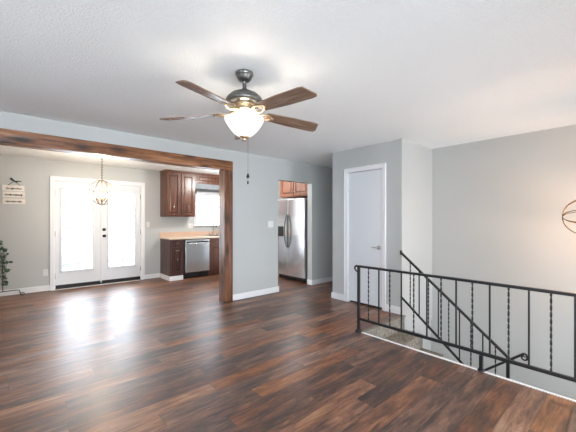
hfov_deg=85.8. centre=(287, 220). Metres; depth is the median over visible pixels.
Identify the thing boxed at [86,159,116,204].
globe chandelier
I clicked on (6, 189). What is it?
wall sign
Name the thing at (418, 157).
wall
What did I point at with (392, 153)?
wall
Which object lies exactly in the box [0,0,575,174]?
ceiling
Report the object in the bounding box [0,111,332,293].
wall
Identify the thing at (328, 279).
baseboard
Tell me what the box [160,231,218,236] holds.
backsplash
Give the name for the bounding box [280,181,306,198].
upper cabinet
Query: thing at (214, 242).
base cabinet
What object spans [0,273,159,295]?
baseboard
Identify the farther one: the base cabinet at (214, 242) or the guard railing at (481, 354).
the base cabinet at (214, 242)
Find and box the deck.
[62,263,133,270]
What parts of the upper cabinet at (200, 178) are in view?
door, raised panel, moulding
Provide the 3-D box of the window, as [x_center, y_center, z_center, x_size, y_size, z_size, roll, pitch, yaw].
[-1.977,-0.290,7.949,1.000,0.860,0.165,0,0,-41]
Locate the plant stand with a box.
[0,254,24,294]
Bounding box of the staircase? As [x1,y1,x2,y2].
[367,317,442,356]
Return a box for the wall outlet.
[43,269,47,275]
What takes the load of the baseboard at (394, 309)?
attached to the wall at (392, 153)
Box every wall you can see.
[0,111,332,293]
[0,155,218,289]
[278,181,291,199]
[333,139,405,314]
[403,140,431,350]
[431,124,575,399]
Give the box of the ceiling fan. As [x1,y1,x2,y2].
[159,69,317,183]
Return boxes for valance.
[195,183,218,189]
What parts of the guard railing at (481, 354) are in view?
post, rail, rail, post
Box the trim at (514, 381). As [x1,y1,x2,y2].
[361,332,575,401]
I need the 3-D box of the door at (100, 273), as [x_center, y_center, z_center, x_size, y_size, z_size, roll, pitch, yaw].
[-3.820,0.235,6.332,1.665,2.130,0.203,0,0,-41]
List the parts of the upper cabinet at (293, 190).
door, raised panel, door, raised panel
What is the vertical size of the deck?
0.090 m
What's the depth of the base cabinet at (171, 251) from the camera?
6.75 m
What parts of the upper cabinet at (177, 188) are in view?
door, raised panel, moulding, door, raised panel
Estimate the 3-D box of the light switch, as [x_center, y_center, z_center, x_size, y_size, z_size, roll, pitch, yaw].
[-0.305,0.065,5.536,0.118,0.116,0.018,0,0,-41]
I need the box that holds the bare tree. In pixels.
[197,195,215,224]
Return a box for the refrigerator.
[278,198,306,282]
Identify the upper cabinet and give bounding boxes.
[160,169,195,216]
[195,173,218,184]
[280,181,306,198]
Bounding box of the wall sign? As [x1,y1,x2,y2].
[2,177,24,203]
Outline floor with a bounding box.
[0,274,575,431]
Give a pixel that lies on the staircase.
(405, 339)
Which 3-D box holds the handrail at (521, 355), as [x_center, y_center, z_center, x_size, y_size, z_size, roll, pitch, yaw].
[2.100,2.322,3.697,0.032,1.865,1.239,0,0,-41]
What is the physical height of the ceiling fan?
0.851 m
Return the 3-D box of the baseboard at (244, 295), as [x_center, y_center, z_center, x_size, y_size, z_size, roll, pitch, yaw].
[-0.575,1.250,5.383,0.979,0.099,0.141,0,0,-41]
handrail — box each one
[400,250,513,378]
[485,352,527,370]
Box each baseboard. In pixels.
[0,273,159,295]
[233,286,278,300]
[307,276,332,284]
[331,292,400,314]
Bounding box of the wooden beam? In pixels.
[0,128,232,170]
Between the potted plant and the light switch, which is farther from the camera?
the light switch
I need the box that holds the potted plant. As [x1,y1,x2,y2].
[0,240,12,285]
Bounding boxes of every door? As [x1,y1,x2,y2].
[50,176,144,290]
[344,163,385,310]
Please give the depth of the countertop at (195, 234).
7.25 m
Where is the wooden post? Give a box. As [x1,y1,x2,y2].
[219,170,232,302]
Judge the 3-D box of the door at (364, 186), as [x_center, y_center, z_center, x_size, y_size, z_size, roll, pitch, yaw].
[1.191,0.236,4.753,0.169,2.128,0.744,0,0,-41]
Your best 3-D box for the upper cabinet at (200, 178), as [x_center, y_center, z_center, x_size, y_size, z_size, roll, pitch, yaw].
[-1.853,-1.003,7.795,1.138,0.246,0.348,0,0,-41]
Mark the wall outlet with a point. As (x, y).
(45, 271)
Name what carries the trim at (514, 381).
attached to the floor
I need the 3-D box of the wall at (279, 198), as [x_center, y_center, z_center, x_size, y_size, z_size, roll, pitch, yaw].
[0.109,0.085,7.918,0.130,2.430,2.760,0,0,-41]
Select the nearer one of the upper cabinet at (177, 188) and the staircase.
the staircase
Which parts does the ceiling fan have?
blade, blade, lamp shade, blade, blade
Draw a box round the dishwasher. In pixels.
[183,238,209,278]
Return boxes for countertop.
[160,231,218,239]
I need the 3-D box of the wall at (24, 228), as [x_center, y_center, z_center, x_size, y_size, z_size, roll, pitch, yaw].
[-3.979,0.210,6.243,8.480,2.680,0.130,0,0,-41]
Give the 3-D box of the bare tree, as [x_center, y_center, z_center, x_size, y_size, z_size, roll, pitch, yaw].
[-5.244,0.323,17.147,3.030,5.063,3.113,0,0,-6]
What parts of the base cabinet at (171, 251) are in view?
frame, drawer, door, raised panel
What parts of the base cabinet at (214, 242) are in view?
door, drawer, raised panel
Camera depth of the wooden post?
4.95 m
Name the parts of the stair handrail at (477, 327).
rail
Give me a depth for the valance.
7.51 m
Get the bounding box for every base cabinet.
[160,239,183,280]
[208,238,218,275]
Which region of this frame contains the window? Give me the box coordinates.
[193,191,218,225]
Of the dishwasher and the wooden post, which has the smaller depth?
the wooden post
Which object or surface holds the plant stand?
on the floor
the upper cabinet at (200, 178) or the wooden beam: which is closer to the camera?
the wooden beam
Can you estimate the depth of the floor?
2.66 m
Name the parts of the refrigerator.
freezer door, handle, handle, fridge door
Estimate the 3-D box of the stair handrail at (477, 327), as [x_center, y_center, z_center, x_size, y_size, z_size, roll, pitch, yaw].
[1.971,1.393,3.769,0.040,1.971,1.295,0,0,-41]
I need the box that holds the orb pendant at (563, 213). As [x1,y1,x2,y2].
[562,200,575,232]
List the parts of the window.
sash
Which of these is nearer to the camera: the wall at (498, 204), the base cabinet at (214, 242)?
the wall at (498, 204)
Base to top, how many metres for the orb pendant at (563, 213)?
1.275 m
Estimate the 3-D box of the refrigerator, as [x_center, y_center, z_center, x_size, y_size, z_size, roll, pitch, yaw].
[0.307,0.407,6.913,0.842,1.784,0.900,0,0,-41]
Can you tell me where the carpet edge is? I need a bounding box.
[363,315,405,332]
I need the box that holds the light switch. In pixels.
[268,221,272,226]
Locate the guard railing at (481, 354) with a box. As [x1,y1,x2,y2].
[354,265,575,382]

